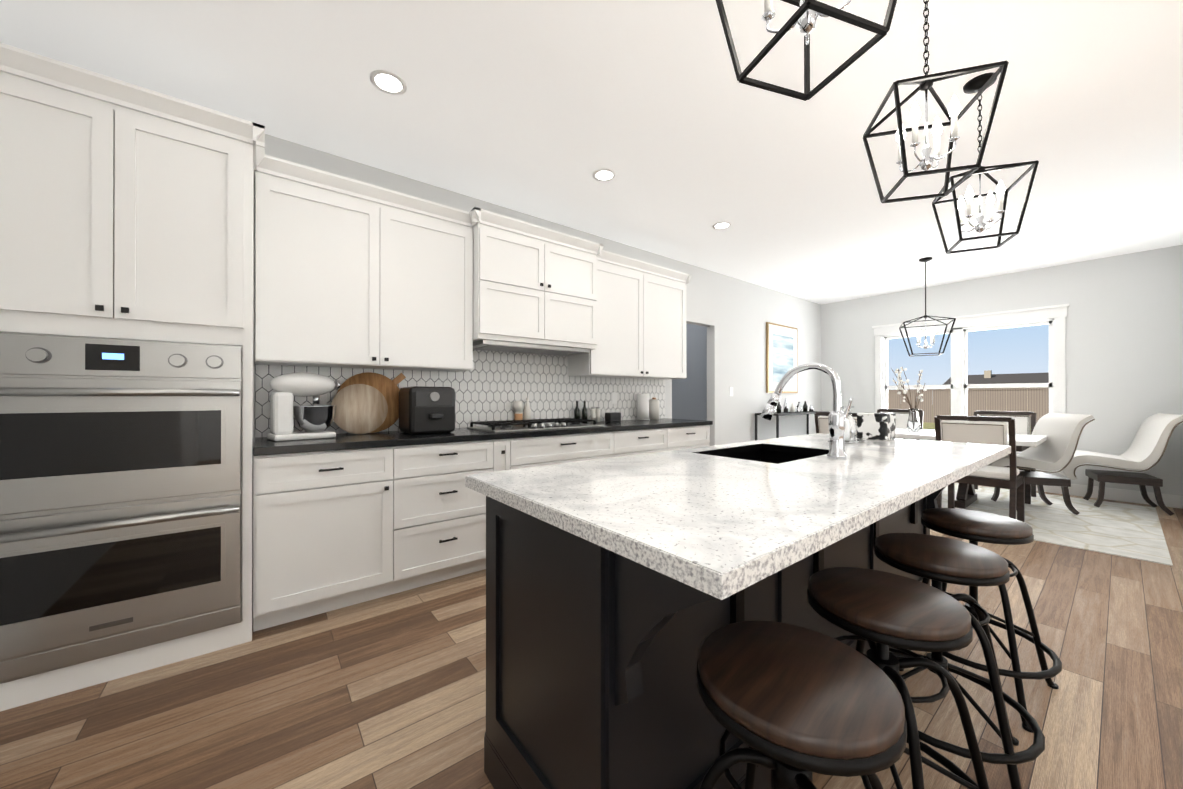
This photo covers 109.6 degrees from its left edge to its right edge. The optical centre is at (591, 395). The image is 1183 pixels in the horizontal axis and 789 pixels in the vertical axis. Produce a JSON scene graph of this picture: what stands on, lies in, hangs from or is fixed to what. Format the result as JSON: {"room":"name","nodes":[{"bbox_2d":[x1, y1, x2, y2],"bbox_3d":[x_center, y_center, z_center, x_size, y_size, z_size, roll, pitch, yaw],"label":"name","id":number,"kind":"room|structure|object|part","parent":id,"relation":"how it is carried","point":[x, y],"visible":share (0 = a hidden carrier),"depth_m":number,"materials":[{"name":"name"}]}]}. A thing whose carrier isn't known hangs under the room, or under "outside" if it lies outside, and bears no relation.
{"room":"kitchen","nodes":[
{"label":"kitchen","id":0,"kind":"room"},
{"bbox_2d":[256,150,475,373],"bbox_3d":[-1.420,-0.740,2.730,1.216,1.105,0.378,0,0,-38],"label":"upper cabinet","id":1,"kind":"object","parent":0,"relation":"attached to","point":[351,274],"depth_m":2.54,"materials":[{"name":"white wood"}]},
{"bbox_2d":[255,349,664,437],"bbox_3d":[-0.586,-0.085,3.618,3.626,0.672,0.012,0,0,-38],"label":"backsplash","id":2,"kind":"structure","parent":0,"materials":[{"name":"grey tile"}]},
{"bbox_2d":[254,134,820,445],"bbox_3d":[0.588,-0.204,4.629,8.750,2.770,0.120,0,0,-38],"label":"wall","id":3,"kind":"structure","parent":0,"point":[733,315],"depth_m":5.49,"materials":[{"name":"white paint"}]},
{"bbox_2d":[729,387,732,395],"bbox_3d":[1.857,-0.057,5.546,0.080,0.120,0.006,0,0,-38],"label":"switch plate","id":4,"kind":"object","parent":3,"relation":"attached to","point":[730,391],"visible":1,"depth_m":5.54,"materials":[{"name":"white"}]},
{"bbox_2d":[766,322,797,392],"bbox_3d":[2.912,-0.560,6.358,0.900,1.030,0.034,0,0,-38],"label":"framed art","id":5,"kind":"object","parent":3,"relation":"attached to","point":[781,351],"visible":0.98,"depth_m":6.29,"materials":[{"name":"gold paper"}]},
{"bbox_2d":[472,207,603,353],"bbox_3d":[-0.495,-0.846,3.395,1.060,0.890,0.478,0,0,-38],"label":"upper cabinet","id":6,"kind":"object","parent":0,"relation":"attached to","point":[536,289],"depth_m":3.18,"materials":[{"name":"white wood"}]},
{"bbox_2d":[473,340,589,355],"bbox_3d":[-0.515,-0.384,3.419,0.960,0.033,0.393,0,0,-38],"label":"hood","id":7,"kind":"object","parent":6,"relation":"attached to","point":[495,347],"depth_m":3.35,"materials":[{"name":"silver metal"}]},
{"bbox_2d":[0,482,1182,788],"bbox_3d":[3.256,1.204,1.234,8.750,0.060,8.750,0,0,-38],"label":"floor","id":8,"kind":"structure","parent":0,"point":[386,692],"depth_m":1.59,"materials":[{"name":"brown wood"}]},
{"bbox_2d":[0,42,255,710],"bbox_3d":[-2.162,-0.059,1.965,0.886,2.470,0.662,0,0,-38],"label":"tall cabinet","id":9,"kind":"object","parent":8,"relation":"on","point":[178,278],"depth_m":1.72,"materials":[{"name":"white wood"}]},
{"bbox_2d":[0,332,241,683],"bbox_3d":[-1.945,0.415,1.688,0.806,1.300,0.104,0,0,-38],"label":"oven","id":10,"kind":"object","parent":9,"relation":"in","point":[120,459],"depth_m":1.71,"materials":[{"name":"silver metal"}]},
{"bbox_2d":[256,446,395,630],"bbox_3d":[-1.575,0.734,2.447,0.626,0.885,0.628,0,0,-38],"label":"base cabinet","id":11,"kind":"object","parent":8,"relation":"on","point":[326,522],"depth_m":2.19,"materials":[{"name":"white wood"}]},
{"bbox_2d":[256,418,711,457],"bbox_3d":[-0.392,0.271,3.369,3.626,0.040,0.643,0,0,-38],"label":"countertop","id":12,"kind":"structure","parent":11,"relation":"on","point":[368,441],"depth_m":2.63,"materials":[{"name":"black stone"}]},
{"bbox_2d":[267,372,339,440],"bbox_3d":[-1.693,0.055,2.462,0.272,0.386,0.345,0,0,42],"label":"stand mixer","id":13,"kind":"object","parent":12,"relation":"on","point":[314,421],"visible":1,"depth_m":2.38,"materials":[{"name":"white painted metal"},{"name":"chrome"}]},
{"bbox_2d":[331,384,387,433],"bbox_3d":[-1.513,0.085,2.730,0.330,0.328,0.067,0,0,-38],"label":"cutting board","id":14,"kind":"object","parent":12,"relation":"on","point":[361,408],"visible":0.94,"depth_m":2.72,"materials":[{"name":"beige wood"}]},
{"bbox_2d":[336,372,405,432],"bbox_3d":[-1.482,0.043,2.823,0.434,0.412,0.068,0,0,-38],"label":"cutting board","id":15,"kind":"object","parent":12,"relation":"on","point":[387,388],"visible":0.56,"depth_m":2.87,"materials":[{"name":"brown wood"}]},
{"bbox_2d":[399,386,454,434],"bbox_3d":[-1.106,0.094,2.827,0.300,0.310,0.375,0,0,-38],"label":"air fryer","id":16,"kind":"object","parent":12,"relation":"on","point":[426,410],"visible":1,"depth_m":2.71,"materials":[{"name":"black plastic"}]},
{"bbox_2d":[514,401,525,419],"bbox_3d":[-0.618,0.148,3.532,0.070,0.205,0.068,0,0,-38],"label":"spice jar","id":17,"kind":"object","parent":12,"relation":"on","point":[518,409],"depth_m":3.51,"materials":[{"name":"brown"}]},
{"bbox_2d":[526,398,530,419],"bbox_3d":[-0.551,0.133,3.594,0.060,0.235,0.058,0,0,-38],"label":"spice jar","id":18,"kind":"object","parent":12,"relation":"on","point":[528,411],"depth_m":3.57,"materials":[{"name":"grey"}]},
{"bbox_2d":[467,418,603,432],"bbox_3d":[-0.431,0.225,3.311,0.960,0.051,0.500,0,0,-38],"label":"cooktop","id":19,"kind":"object","parent":12,"relation":"in","point":[520,425],"visible":1,"depth_m":3.18,"materials":[{"name":"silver metal"}]},
{"bbox_2d":[574,401,582,422],"bbox_3d":[-0.135,0.149,3.906,0.054,0.205,0.053,0,0,-38],"label":"oil bottle","id":20,"kind":"object","parent":12,"relation":"on","point":[576,412],"depth_m":3.89,"materials":[{"name":"black glass"}]},
{"bbox_2d":[583,401,586,422],"bbox_3d":[-0.065,0.149,3.961,0.054,0.205,0.053,0,0,-38],"label":"oil bottle","id":21,"kind":"object","parent":12,"relation":"on","point":[584,408],"depth_m":3.94,"materials":[{"name":"black"}]},
{"bbox_2d":[591,407,599,421],"bbox_3d":[0.039,0.179,4.043,0.099,0.145,0.043,0,0,-38],"label":"canister","id":22,"kind":"object","parent":12,"relation":"on","point":[595,414],"depth_m":4.02,"materials":[{"name":"white ceramic"}]},
{"bbox_2d":[605,412,620,421],"bbox_3d":[0.210,0.207,4.082,0.140,0.090,0.090,0,0,-38],"label":"radio","id":23,"kind":"object","parent":12,"relation":"on","point":[612,416],"visible":1,"depth_m":4.04,"materials":[{"name":"black plastic"}]},
{"bbox_2d":[636,391,649,419],"bbox_3d":[0.540,0.102,4.374,0.150,0.300,0.150,0,0,-38],"label":"paper towel holder","id":24,"kind":"object","parent":12,"relation":"on","point":[642,406],"visible":1,"depth_m":4.32,"materials":[{"name":"white paper"}]},
{"bbox_2d":[649,398,658,419],"bbox_3d":[0.677,0.135,4.507,0.110,0.235,0.108,0,0,-38],"label":"canister","id":25,"kind":"object","parent":12,"relation":"on","point":[653,408],"visible":0.94,"depth_m":4.46,"materials":[{"name":"white"}]},
{"bbox_2d":[396,438,499,592],"bbox_3d":[-1.096,0.735,2.823,0.712,0.885,0.628,0,0,-38],"label":"base cabinet","id":26,"kind":"object","parent":8,"relation":"on","point":[441,521],"depth_m":2.57,"materials":[{"name":"white wood"}]},
{"bbox_2d":[500,438,511,470],"bbox_3d":[-0.797,0.736,3.059,0.125,0.885,0.628,0,0,-38],"label":"base cabinet","id":27,"kind":"object","parent":8,"relation":"on","point":[505,443],"depth_m":2.83,"materials":[{"name":"white wood"}]},
{"bbox_2d":[512,430,615,468],"bbox_3d":[-0.393,0.736,3.377,0.977,0.885,0.628,0,0,-38],"label":"base cabinet","id":28,"kind":"object","parent":8,"relation":"on","point":[565,448],"depth_m":3.12,"materials":[{"name":"white wood"}]},
{"bbox_2d":[616,430,667,456],"bbox_3d":[0.247,0.737,3.880,0.650,0.885,0.628,0,0,-38],"label":"base cabinet","id":29,"kind":"object","parent":8,"relation":"on","point":[628,442],"depth_m":3.63,"materials":[{"name":"white wood"}]},
{"bbox_2d":[668,426,709,450],"bbox_3d":[0.758,0.738,4.282,0.650,0.885,0.628,0,0,-38],"label":"base cabinet","id":30,"kind":"object","parent":8,"relation":"on","point":[680,437],"depth_m":4.02,"materials":[{"name":"white wood"}]},
{"bbox_2d":[484,459,997,788],"bbox_3d":[0.838,0.729,1.697,2.330,0.892,0.846,0,0,-38],"label":"kitchen island","id":31,"kind":"object","parent":8,"relation":"on","point":[619,590],"depth_m":1.02,"materials":[{"name":"black paint"}]},
{"bbox_2d":[465,433,1010,598],"bbox_3d":[0.846,0.265,1.688,2.420,0.035,0.920,0,0,-38],"label":"island countertop","id":32,"kind":"structure","parent":31,"relation":"on","point":[718,526],"depth_m":1.02,"materials":[{"name":"white stone"}]},
{"bbox_2d":[713,447,820,462],"bbox_3d":[0.788,0.394,1.858,0.648,0.247,0.448,0,0,-38],"label":"sink","id":33,"kind":"object","parent":32,"relation":"in","point":[770,454],"depth_m":2.12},
{"bbox_2d":[760,363,852,458],"bbox_3d":[0.893,0.055,1.755,0.168,0.384,0.320,0,0,-38],"label":"faucet","id":34,"kind":"object","parent":32,"relation":"on","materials":[{"name":"silver metal"}]},
{"bbox_2d":[828,406,864,443],"bbox_3d":[1.385,0.152,2.265,0.200,0.192,0.110,0,0,-38],"label":"soap dispenser","id":35,"kind":"object","parent":32,"relation":"on","point":[850,435],"visible":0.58,"depth_m":2.26,"materials":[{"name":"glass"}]},
{"bbox_2d":[857,412,895,440],"bbox_3d":[1.645,0.173,2.412,0.150,0.150,0.150,0,0,-38],"label":"patterned box","id":36,"kind":"object","parent":32,"relation":"on","point":[875,426],"visible":1,"depth_m":2.36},
{"bbox_2d":[755,411,828,439],"bbox_3d":[3.019,0.715,6.218,1.580,0.940,0.335,0,0,-38],"label":"console table","id":37,"kind":"object","parent":8,"relation":"on","point":[776,414],"visible":0.17,"depth_m":5.85,"materials":[{"name":"black"}]},
{"bbox_2d":[776,398,813,412],"bbox_3d":[2.986,0.140,6.197,1.270,0.209,0.070,0,0,-38],"label":"bottles","id":38,"kind":"object","parent":37,"relation":"on","point":[792,408],"visible":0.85,"depth_m":6.17,"materials":[{"name":"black glass"}]},
{"bbox_2d":[697,621,906,788],"bbox_3d":[0.375,0.842,0.781,0.493,0.668,0.493,0,0,45],"label":"stool","id":39,"kind":"object","parent":8,"relation":"on","point":[791,706],"visible":1,"depth_m":0.72,"materials":[{"name":"brown wood"}]},
{"bbox_2d":[807,567,988,788],"bbox_3d":[0.752,0.843,1.078,0.493,0.668,0.493,0,0,-30],"label":"stool","id":40,"kind":"object","parent":8,"relation":"on","point":[880,612],"visible":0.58,"depth_m":1.02,"materials":[{"name":"brown wood"}]},
{"bbox_3d":[0.752,0.524,1.079,0.340,0.030,0.340,0,0,-30],"label":"seat","id":41,"kind":"part","parent":40,"relation":"part of","materials":[{"name":"brown wood"}]},
{"bbox_2d":[874,533,1044,788],"bbox_3d":[1.153,0.844,1.394,0.493,0.668,0.493,0,0,40],"label":"stool","id":42,"kind":"object","parent":8,"relation":"on","point":[937,560],"visible":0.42,"depth_m":1.28,"materials":[{"name":"brown wood"}]},
{"bbox_3d":[1.153,0.525,1.394,0.340,0.030,0.340,0,0,40],"label":"seat","id":43,"kind":"part","parent":42,"relation":"part of","materials":[{"name":"brown leather"}]},
{"bbox_2d":[899,508,1061,732],"bbox_3d":[1.593,0.844,1.740,0.493,0.668,0.493,0,0,-34],"label":"stool","id":44,"kind":"object","parent":8,"relation":"on","point":[973,527],"visible":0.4,"depth_m":1.64,"materials":[{"name":"brown wood"}]},
{"bbox_3d":[1.593,0.525,1.740,0.340,0.030,0.340,0,0,-34],"label":"seat","id":45,"kind":"part","parent":44,"relation":"part of","materials":[{"name":"brown wood"}]},
{"bbox_2d":[942,483,1172,565],"bbox_3d":[4.031,1.177,4.834,2.420,0.008,3.050,0,0,-38],"label":"dining rug","id":46,"kind":"object","parent":8,"relation":"on","point":[1125,530],"visible":0.36,"depth_m":3.83,"materials":[{"name":"fabric"}]},
{"bbox_2d":[814,412,856,433],"bbox_3d":[2.951,0.678,4.781,0.605,0.985,0.545,0,0,-38],"label":"dining chair","id":47,"kind":"object","parent":46,"relation":"on","point":[821,421],"visible":0.12,"depth_m":4.74,"materials":[{"name":"beige fabric"}]},
{"bbox_2d":[877,409,923,428],"bbox_3d":[4.150,0.680,5.724,0.605,0.985,0.545,0,0,-38],"label":"dining chair","id":48,"kind":"object","parent":46,"relation":"on","point":[902,416],"visible":0.12,"depth_m":5.83,"materials":[{"name":"beige fabric"}]},
{"bbox_2d":[882,412,918,428],"bbox_3d":[4.150,0.487,5.724,0.605,0.511,0.480,0,0,-38],"label":"cushion","id":49,"kind":"object","parent":48,"relation":"on","point":[901,417],"depth_m":5.84,"materials":[{"name":"white fabric"}]},
{"bbox_2d":[896,428,1046,508],"bbox_3d":[3.870,0.796,4.830,1.000,0.753,1.840,0,0,-38],"label":"dining table","id":50,"kind":"object","parent":46,"relation":"on","point":[966,496],"visible":0.29,"depth_m":4.42,"materials":[{"name":"white stone"},{"name":"dark wood"}]},
{"bbox_2d":[891,367,925,431],"bbox_3d":[3.750,0.033,4.971,0.348,0.774,0.352,0,0,-38],"label":"vase","id":51,"kind":"object","parent":50,"relation":"on","point":[913,423],"visible":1,"depth_m":4.92,"materials":[{"name":"clear glass"}]},
{"bbox_2d":[934,415,1024,521],"bbox_3d":[3.631,0.676,3.916,0.605,0.985,0.545,0,0,-38],"label":"dining chair","id":52,"kind":"object","parent":46,"relation":"on","point":[973,429],"visible":0.62,"depth_m":3.75,"materials":[{"name":"beige fabric"}]},
{"bbox_2d":[940,420,1018,479],"bbox_3d":[3.631,0.483,3.917,0.605,0.511,0.480,0,0,-38],"label":"cushion","id":53,"kind":"object","parent":52,"relation":"on","point":[966,431],"depth_m":3.72,"materials":[{"name":"white fabric"}]},
{"bbox_2d":[974,411,1035,503],"bbox_3d":[4.799,0.678,4.899,0.605,0.985,0.545,0,0,-38],"label":"dining chair","id":54,"kind":"object","parent":46,"relation":"on","point":[1022,422],"visible":0.17,"depth_m":4.90,"materials":[{"name":"brown wood"}]},
{"bbox_2d":[979,414,1030,454],"bbox_3d":[4.799,0.485,4.899,0.605,0.511,0.480,0,0,-38],"label":"cushion","id":55,"kind":"object","parent":54,"relation":"on","point":[1022,421],"depth_m":4.93,"materials":[{"name":"white fabric"}]},
{"bbox_2d":[988,413,1094,514],"bbox_3d":[4.553,0.680,4.418,0.812,0.993,0.594,0,0,20],"label":"accent chair","id":56,"kind":"object","parent":46,"relation":"on","point":[1057,448],"visible":0.62,"depth_m":4.20,"materials":[{"name":"grey fabric"}]},
{"bbox_2d":[1056,413,1182,515],"bbox_3d":[5.561,0.680,4.457,0.812,0.993,0.594,0,0,39],"label":"accent chair","id":57,"kind":"object","parent":46,"relation":"on","point":[1147,447],"visible":0.92,"depth_m":4.29,"materials":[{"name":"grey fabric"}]},
{"bbox_2d":[0,0,1182,303],"bbox_3d":[3.256,-1.626,1.240,8.750,0.060,8.750,0,0,-38],"label":"ceiling","id":58,"kind":"structure","parent":0,"point":[542,108],"depth_m":2.32,"materials":[{"name":"white paint"}]},
{"bbox_2d":[370,70,406,94],"bbox_3d":[-1.032,-1.592,2.122,0.169,0.006,0.169,0,0,13],"label":"recessed light","id":59,"kind":"object","parent":58,"relation":"in","point":[388,82],"depth_m":2.12,"materials":[{"name":"white"}]},
{"bbox_2d":[592,169,615,181],"bbox_3d":[0.092,-1.590,3.007,0.169,0.006,0.169,0,0,43],"label":"recessed light","id":60,"kind":"object","parent":58,"relation":"in","point":[603,175],"depth_m":3.01,"materials":[{"name":"white"}]},
{"bbox_2d":[712,222,730,228],"bbox_3d":[1.215,-1.588,3.891,0.169,0.006,0.169,0,0,13],"label":"recessed light","id":61,"kind":"object","parent":58,"relation":"in","point":[720,225],"depth_m":3.89,"materials":[{"name":"white"}]},
{"bbox_2d":[715,0,896,100],"bbox_3d":[0.495,-1.183,0.957,0.317,0.825,0.317,0,0,-18],"label":"pendant light","id":62,"kind":"object","parent":58,"relation":"hanging from","point":[805,15],"visible":1,"depth_m":0.96,"materials":[{"name":"black metal"}]},
{"bbox_2d":[899,257,955,356],"bbox_3d":[3.870,-1.030,4.833,0.464,1.115,0.464,0,0,32],"label":"dining pendant light","id":63,"kind":"object","parent":58,"relation":"hanging from","point":[925,316],"visible":1,"depth_m":4.82,"materials":[{"name":"black metal"}]},
{"bbox_2d":[863,0,1008,203],"bbox_3d":[1.234,-1.182,1.538,0.317,0.825,0.317,0,0,16],"label":"pendant light","id":64,"kind":"object","parent":58,"relation":"hanging from","point":[925,83],"visible":1,"depth_m":1.50,"materials":[{"name":"black metal"}]},
{"bbox_2d":[932,72,1038,253],"bbox_3d":[1.973,-1.181,2.119,0.317,0.825,0.317,0,0,26],"label":"pendant light","id":65,"kind":"object","parent":58,"relation":"hanging from","point":[974,85],"visible":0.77,"depth_m":2.10,"materials":[{"name":"black metal"}]},
{"bbox_2d":[564,250,651,377],"bbox_3d":[0.162,-0.737,3.991,0.710,1.105,0.353,0,0,-38],"label":"upper cabinet","id":66,"kind":"object","parent":0,"relation":"attached to","point":[627,352],"depth_m":3.89,"materials":[{"name":"white wood"}]},
{"bbox_2d":[632,264,687,381],"bbox_3d":[0.625,-0.737,4.356,0.710,1.105,0.353,0,0,-38],"label":"upper cabinet","id":67,"kind":"object","parent":0,"relation":"attached to","point":[668,285],"depth_m":4.28,"materials":[{"name":"white wood"}]},
{"bbox_2d":[672,323,706,419],"bbox_3d":[0.743,-0.231,5.718,1.620,2.830,1.400,0,0,-38],"label":"wall","id":68,"kind":"structure","parent":0,"point":[689,397],"depth_m":5.96,"materials":[{"name":"grey paint"}]},
{"bbox_2d":[821,244,1182,495],"bbox_3d":[6.647,-0.205,3.906,0.120,2.770,8.750,0,0,-38],"label":"wall","id":69,"kind":"structure","parent":0,"point":[1123,349],"depth_m":4.83,"materials":[{"name":"white paint"}]},
{"bbox_2d":[872,304,1068,452],"bbox_3d":[5.113,-0.186,5.816,0.170,1.820,2.040,0,0,-38],"label":"window","id":70,"kind":"structure","parent":69,"relation":"in","point":[1053,316],"depth_m":5.72,"materials":[{"name":"white wood"}]},
{"bbox_2d":[1036,484,1182,508],"bbox_3d":[5.092,1.116,5.771,0.015,0.135,3.650,0,0,-38],"label":"baseboard","id":71,"kind":"structure","parent":69,"relation":"attached to","point":[1134,496],"depth_m":4.67,"materials":[{"name":"white"}]},
{"label":"outside","id":72,"kind":"structure","parent":0,"visible":0},
{"bbox_2d":[923,405,1030,434],"bbox_3d":[25.142,1.556,16.347,120.000,0.100,85.200,0,0,-38],"label":"ground","id":73,"kind":"structure","parent":72,"point":[928,426],"depth_m":21.79,"materials":[{"name":"green plant"}]},
{"bbox_2d":[888,388,1048,426],"bbox_3d":[9.717,0.533,7.677,35.030,1.910,46.244,0,0,-38],"label":"fence","id":74,"kind":"object","parent":73,"relation":"on","point":[1014,399],"visible":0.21,"depth_m":22.08,"materials":[{"name":"brown wood"}]},
{"bbox_2d":[943,370,1048,409],"bbox_3d":[50.822,-0.769,51.635,13.000,4.700,9.500,0,0,-38],"label":"house","id":75,"kind":"structure","parent":73,"relation":"on","point":[988,377],"depth_m":49.46,"materials":[{"name":"beige"}]}
]}

